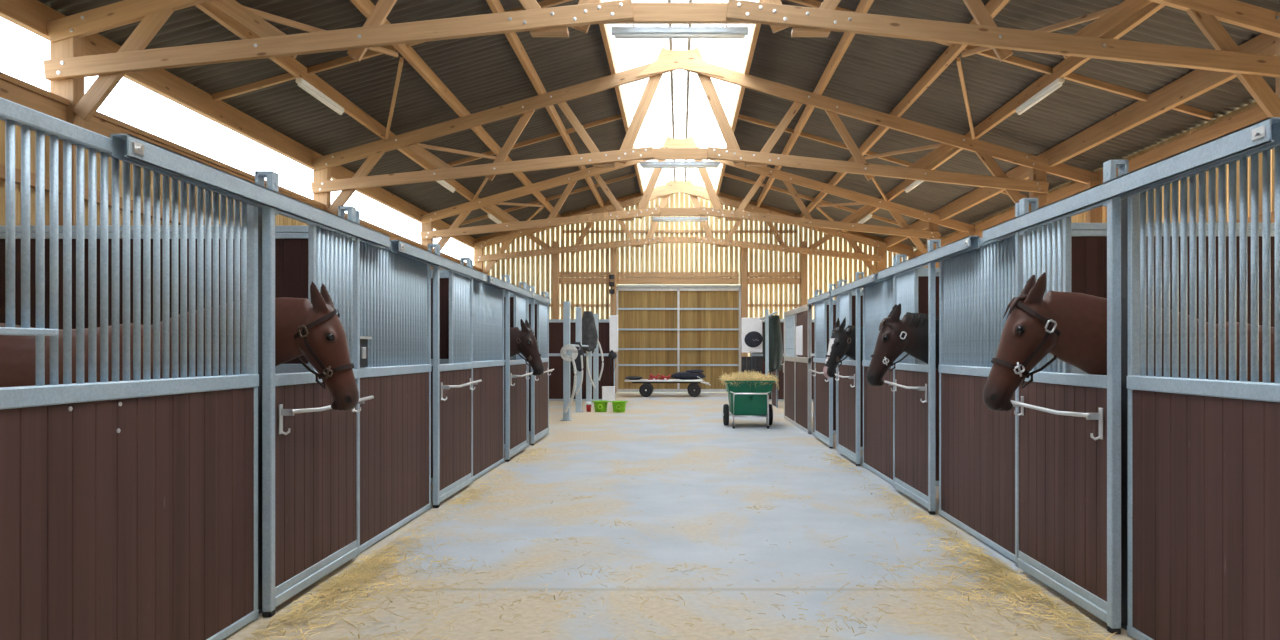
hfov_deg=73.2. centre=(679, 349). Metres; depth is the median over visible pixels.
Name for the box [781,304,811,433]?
panel
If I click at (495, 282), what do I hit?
door track
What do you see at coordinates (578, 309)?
post
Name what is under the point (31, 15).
beam
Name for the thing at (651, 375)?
halter
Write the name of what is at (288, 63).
purlin
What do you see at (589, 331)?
rug
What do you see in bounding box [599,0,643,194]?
purlin
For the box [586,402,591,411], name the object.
cup
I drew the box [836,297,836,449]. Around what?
panel
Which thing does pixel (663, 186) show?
board
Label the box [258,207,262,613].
post
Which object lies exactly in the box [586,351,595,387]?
lead rope
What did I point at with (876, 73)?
ceiling
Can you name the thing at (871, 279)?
door track
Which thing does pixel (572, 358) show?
hose
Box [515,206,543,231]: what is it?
brace
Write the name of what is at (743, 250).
post
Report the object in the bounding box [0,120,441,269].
wall
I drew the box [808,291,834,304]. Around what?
door track
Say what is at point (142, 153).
door track
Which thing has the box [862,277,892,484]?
panel
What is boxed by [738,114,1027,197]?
rafter
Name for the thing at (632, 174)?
rafter
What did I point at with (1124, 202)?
post
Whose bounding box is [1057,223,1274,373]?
wall
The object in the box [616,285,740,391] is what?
door
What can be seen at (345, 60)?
rafter
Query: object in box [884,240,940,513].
door
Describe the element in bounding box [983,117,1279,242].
door track
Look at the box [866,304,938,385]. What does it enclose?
horse
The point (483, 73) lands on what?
ceiling
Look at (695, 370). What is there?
rug
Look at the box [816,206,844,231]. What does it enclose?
brace
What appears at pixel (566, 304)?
post
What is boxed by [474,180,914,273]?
roof truss
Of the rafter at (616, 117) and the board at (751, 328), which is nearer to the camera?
the rafter at (616, 117)
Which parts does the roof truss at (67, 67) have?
post, post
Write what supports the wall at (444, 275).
on the floor
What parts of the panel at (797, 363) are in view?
board panel, board panel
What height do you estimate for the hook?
0.660 m
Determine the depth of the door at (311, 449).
5.05 m
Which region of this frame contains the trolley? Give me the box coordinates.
[624,379,710,396]
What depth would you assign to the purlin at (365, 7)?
14.34 m
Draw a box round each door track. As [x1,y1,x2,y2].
[110,134,389,247]
[390,240,486,282]
[484,275,531,297]
[528,292,549,304]
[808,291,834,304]
[831,273,880,296]
[878,236,978,279]
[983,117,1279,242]
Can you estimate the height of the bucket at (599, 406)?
0.250 m
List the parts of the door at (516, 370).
board panel, rail, rail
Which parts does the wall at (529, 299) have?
board panel, board panel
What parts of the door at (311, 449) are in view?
rail, board panel, rail, rail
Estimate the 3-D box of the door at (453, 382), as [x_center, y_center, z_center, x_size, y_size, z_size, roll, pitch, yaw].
[-2.173,0.231,8.360,0.190,2.371,1.320,0,0,0]
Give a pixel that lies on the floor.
(675, 428)
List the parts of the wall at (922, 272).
rail, cap rail, board panel, board panel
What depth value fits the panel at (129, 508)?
3.48 m
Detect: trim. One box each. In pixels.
[0,164,219,225]
[1226,211,1274,222]
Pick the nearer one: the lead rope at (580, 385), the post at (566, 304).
the post at (566, 304)
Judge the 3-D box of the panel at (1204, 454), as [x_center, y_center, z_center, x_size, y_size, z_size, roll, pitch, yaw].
[2.245,0.296,2.888,0.056,2.248,2.775,0,0,0]
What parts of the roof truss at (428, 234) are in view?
post, post, post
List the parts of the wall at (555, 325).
rail, rail, rail, cap rail, board panel, board panel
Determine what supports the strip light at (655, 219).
attached to the roof truss at (428, 234)
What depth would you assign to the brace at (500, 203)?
24.24 m
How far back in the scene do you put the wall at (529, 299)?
14.36 m
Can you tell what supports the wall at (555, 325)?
on the floor
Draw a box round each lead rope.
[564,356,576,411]
[575,355,582,394]
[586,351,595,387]
[597,340,603,380]
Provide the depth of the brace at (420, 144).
17.67 m
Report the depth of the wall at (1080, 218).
12.78 m
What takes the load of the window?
attached to the ceiling at (483, 73)
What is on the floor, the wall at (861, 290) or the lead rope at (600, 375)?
the wall at (861, 290)
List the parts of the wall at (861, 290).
board panel, board panel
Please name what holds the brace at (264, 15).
attached to the purlin at (288, 63)
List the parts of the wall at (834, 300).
board panel, board panel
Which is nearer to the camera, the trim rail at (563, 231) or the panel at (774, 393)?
the panel at (774, 393)
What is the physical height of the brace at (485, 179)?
0.436 m
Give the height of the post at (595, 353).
2.400 m
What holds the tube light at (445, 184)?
attached to the purlin at (288, 63)
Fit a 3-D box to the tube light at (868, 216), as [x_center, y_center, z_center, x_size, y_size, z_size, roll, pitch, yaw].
[5.420,-3.813,25.200,0.090,0.117,1.560,0,0,0]
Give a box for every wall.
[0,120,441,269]
[0,226,307,373]
[431,270,448,481]
[483,180,906,356]
[504,291,513,446]
[529,299,536,433]
[549,319,614,400]
[751,319,814,400]
[827,299,835,432]
[852,289,862,449]
[917,93,1275,267]
[918,268,938,485]
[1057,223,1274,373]
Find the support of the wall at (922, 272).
on the floor
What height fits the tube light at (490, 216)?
0.117 m
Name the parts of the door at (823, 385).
rail, rail, board panel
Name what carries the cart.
on the floor
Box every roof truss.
[43,0,1279,225]
[311,47,1101,222]
[420,136,974,269]
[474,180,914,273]
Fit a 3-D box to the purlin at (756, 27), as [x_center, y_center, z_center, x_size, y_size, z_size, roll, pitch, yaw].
[1.220,-5.160,9.775,0.080,0.200,37.550,0,0,0]
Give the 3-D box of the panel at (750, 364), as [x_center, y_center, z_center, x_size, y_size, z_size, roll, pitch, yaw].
[1.960,0.800,23.480,0.554,1.240,0.030,0,0,0]
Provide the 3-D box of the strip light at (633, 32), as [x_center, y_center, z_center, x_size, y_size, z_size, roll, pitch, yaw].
[0.000,-3.430,9.270,1.480,0.150,0.100,0,0,0]
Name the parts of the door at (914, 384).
rail, rail, board panel, rail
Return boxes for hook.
[608,350,616,372]
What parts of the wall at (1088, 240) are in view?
rail, rail, cap rail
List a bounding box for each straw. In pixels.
[245,443,1116,639]
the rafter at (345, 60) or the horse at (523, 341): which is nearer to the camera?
the horse at (523, 341)
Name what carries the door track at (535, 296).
attached to the panel at (528, 299)
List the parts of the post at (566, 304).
hose coil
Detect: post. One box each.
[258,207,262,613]
[553,241,558,318]
[560,301,577,420]
[574,307,583,411]
[584,351,592,405]
[592,314,597,402]
[609,241,616,392]
[741,241,746,370]
[765,309,768,375]
[801,241,806,305]
[1121,197,1127,629]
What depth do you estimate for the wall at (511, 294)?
12.43 m
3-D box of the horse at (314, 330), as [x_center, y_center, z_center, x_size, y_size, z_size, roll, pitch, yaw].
[-3.127,0.506,4.818,2.602,1.781,0.728,0,0,3]
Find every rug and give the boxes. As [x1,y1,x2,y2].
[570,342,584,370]
[582,311,597,351]
[625,376,642,379]
[671,372,705,379]
[686,369,703,372]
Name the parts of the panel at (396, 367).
rail, board panel, rail, rail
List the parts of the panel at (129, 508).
feed rail, rail, board panel, rail, rail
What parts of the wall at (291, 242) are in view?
rail, cap rail, rail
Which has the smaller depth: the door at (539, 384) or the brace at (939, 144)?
the door at (539, 384)
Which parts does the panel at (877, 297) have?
rail, rail, board panel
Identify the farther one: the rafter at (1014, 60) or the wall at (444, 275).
the rafter at (1014, 60)
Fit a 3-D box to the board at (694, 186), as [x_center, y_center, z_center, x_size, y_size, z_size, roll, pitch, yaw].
[3.875,-4.383,28.558,7.750,2.473,0.035,0,0,0]
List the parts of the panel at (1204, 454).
rail, rail, board panel, rail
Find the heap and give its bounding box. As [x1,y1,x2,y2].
[719,370,778,389]
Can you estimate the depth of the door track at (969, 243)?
7.20 m
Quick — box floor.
[223,392,1136,639]
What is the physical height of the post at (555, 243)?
5.000 m
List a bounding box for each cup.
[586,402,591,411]
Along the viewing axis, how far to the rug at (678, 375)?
26.05 m
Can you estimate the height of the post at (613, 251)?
5.000 m
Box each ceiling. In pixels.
[38,0,640,238]
[719,0,1279,248]
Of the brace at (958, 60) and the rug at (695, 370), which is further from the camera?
the rug at (695, 370)
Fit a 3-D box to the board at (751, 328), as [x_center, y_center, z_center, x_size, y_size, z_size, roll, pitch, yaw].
[1.965,-0.405,23.424,0.574,0.950,0.131,0,0,0]
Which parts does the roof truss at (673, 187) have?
post, post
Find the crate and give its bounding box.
[602,386,614,400]
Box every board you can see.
[476,181,679,241]
[610,315,617,350]
[680,181,913,250]
[741,318,762,352]
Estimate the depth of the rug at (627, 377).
26.09 m
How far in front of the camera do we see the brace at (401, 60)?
13.77 m
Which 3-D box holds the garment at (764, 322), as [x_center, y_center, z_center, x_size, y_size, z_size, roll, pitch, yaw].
[2.359,-0.255,23.251,0.250,1.150,0.173,0,0,-22]
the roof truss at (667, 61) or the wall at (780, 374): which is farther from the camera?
the wall at (780, 374)
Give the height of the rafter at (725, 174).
1.912 m
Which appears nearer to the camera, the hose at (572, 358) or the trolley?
the hose at (572, 358)
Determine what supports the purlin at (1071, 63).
on the roof truss at (667, 61)
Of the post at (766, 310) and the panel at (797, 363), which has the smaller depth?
the panel at (797, 363)
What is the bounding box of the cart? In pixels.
[723,380,775,428]
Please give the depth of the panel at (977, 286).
6.48 m
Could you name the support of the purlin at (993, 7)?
attached to the roof truss at (67, 67)
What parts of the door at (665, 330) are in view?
cross rail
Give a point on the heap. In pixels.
(743, 376)
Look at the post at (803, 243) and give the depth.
28.33 m
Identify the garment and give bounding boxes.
[763,322,764,361]
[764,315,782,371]
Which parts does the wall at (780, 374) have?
rail, board panel, board panel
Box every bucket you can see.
[591,400,609,411]
[610,401,627,411]
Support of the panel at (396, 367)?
on the floor
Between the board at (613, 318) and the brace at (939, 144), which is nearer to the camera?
the brace at (939, 144)
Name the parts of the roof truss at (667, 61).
post, post, post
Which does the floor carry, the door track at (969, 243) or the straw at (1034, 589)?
the straw at (1034, 589)
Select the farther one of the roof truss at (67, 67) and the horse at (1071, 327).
the roof truss at (67, 67)
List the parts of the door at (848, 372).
rail, board panel, rail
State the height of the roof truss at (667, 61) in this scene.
7.006 m
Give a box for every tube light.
[296,78,343,114]
[436,180,454,192]
[488,214,501,223]
[858,214,871,223]
[905,180,923,192]
[1016,78,1063,114]
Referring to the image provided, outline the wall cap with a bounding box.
[0,72,480,270]
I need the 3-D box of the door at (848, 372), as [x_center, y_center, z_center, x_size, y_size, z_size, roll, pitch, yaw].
[2.158,0.231,11.130,0.190,2.371,1.300,0,0,0]
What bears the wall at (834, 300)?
on the floor
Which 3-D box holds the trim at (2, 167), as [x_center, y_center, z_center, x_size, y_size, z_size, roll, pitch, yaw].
[-6.650,-1.740,9.725,0.110,0.130,37.450,0,0,0]
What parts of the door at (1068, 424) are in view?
rail, board panel, rail, rail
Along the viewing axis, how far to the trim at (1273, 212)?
11.44 m
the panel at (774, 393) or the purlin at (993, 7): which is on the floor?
the panel at (774, 393)
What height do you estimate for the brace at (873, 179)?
0.436 m
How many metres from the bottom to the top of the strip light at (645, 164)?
0.150 m
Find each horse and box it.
[0,281,358,410]
[504,319,543,375]
[823,317,862,377]
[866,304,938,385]
[983,272,1274,410]
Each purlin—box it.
[195,2,514,231]
[350,0,560,217]
[486,0,603,206]
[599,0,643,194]
[716,0,760,194]
[756,0,873,206]
[799,0,1009,217]
[845,2,1164,231]
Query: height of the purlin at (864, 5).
0.200 m
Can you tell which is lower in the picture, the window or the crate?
the crate
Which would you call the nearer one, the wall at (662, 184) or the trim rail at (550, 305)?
the trim rail at (550, 305)
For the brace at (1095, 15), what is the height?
0.436 m
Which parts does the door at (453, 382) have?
rail, board panel, rail, rail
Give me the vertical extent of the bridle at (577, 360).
0.670 m
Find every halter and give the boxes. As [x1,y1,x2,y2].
[648,374,659,379]
[659,375,670,379]
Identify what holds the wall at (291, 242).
on the floor
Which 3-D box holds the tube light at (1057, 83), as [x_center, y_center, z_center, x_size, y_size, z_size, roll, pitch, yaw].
[5.420,-3.813,13.000,0.090,0.117,1.560,0,0,0]
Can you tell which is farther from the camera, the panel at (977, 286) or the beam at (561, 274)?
the beam at (561, 274)
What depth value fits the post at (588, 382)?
21.93 m
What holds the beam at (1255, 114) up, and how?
attached to the roof truss at (67, 67)
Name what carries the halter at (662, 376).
on the trolley
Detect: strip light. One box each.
[611,24,748,38]
[640,160,719,167]
[652,216,707,221]
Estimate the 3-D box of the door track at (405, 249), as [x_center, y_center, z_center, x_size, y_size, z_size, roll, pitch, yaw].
[-2.188,-0.800,8.110,0.105,0.090,3.020,0,0,0]
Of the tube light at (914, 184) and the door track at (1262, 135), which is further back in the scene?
the tube light at (914, 184)
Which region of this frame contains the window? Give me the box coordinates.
[602,0,757,190]
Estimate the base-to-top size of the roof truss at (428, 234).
7.006 m
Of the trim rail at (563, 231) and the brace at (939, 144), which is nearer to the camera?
the brace at (939, 144)
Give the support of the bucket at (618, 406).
on the floor
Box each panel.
[0,97,258,639]
[354,242,431,557]
[473,279,504,480]
[528,299,528,446]
[742,357,761,374]
[771,369,777,407]
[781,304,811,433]
[813,304,814,434]
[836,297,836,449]
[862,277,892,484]
[939,236,1014,561]
[1127,145,1279,639]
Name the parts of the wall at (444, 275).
board panel, rail, rail, cap rail, board panel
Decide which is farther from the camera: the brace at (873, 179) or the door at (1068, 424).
the brace at (873, 179)
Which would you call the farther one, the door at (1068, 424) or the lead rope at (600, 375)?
the lead rope at (600, 375)
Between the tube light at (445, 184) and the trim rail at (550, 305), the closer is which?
the tube light at (445, 184)
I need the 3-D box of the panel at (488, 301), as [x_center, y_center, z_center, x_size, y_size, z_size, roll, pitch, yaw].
[-2.245,0.296,9.970,0.056,2.248,1.820,0,0,0]
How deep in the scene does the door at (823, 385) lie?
12.96 m
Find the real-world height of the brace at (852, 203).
0.436 m
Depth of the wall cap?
9.88 m
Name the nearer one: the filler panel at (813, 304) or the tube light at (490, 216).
the filler panel at (813, 304)
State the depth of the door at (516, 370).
11.41 m
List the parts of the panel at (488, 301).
board panel, rail, rail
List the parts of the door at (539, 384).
board panel, rail, rail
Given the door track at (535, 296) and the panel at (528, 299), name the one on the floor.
the panel at (528, 299)
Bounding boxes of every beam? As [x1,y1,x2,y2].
[0,0,476,248]
[559,272,800,283]
[883,33,1275,246]
[914,105,1268,256]
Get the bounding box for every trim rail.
[549,304,814,306]
[562,230,797,232]
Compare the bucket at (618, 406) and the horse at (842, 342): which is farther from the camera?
the bucket at (618, 406)
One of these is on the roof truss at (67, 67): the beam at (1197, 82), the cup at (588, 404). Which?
the beam at (1197, 82)
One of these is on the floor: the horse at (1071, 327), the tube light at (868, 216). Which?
the horse at (1071, 327)
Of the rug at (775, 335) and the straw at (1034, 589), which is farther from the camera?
the rug at (775, 335)
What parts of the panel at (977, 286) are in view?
rail, rail, board panel, rail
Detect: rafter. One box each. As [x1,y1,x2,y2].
[212,0,571,100]
[377,114,621,187]
[460,173,636,225]
[723,173,940,236]
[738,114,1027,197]
[788,0,1213,119]
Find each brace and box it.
[208,2,398,56]
[385,57,403,139]
[417,143,496,159]
[472,178,487,201]
[495,202,542,206]
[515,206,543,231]
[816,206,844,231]
[817,202,864,206]
[863,143,942,159]
[872,178,887,201]
[956,57,974,139]
[961,2,1151,56]
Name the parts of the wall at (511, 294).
board panel, board panel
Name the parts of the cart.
handle frame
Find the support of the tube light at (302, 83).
attached to the purlin at (288, 63)
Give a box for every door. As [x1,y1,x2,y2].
[255,171,373,616]
[428,244,481,507]
[502,275,532,461]
[528,286,553,444]
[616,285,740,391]
[809,284,835,447]
[835,272,863,465]
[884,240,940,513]
[1011,160,1128,633]
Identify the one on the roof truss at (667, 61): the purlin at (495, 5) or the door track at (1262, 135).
the purlin at (495, 5)

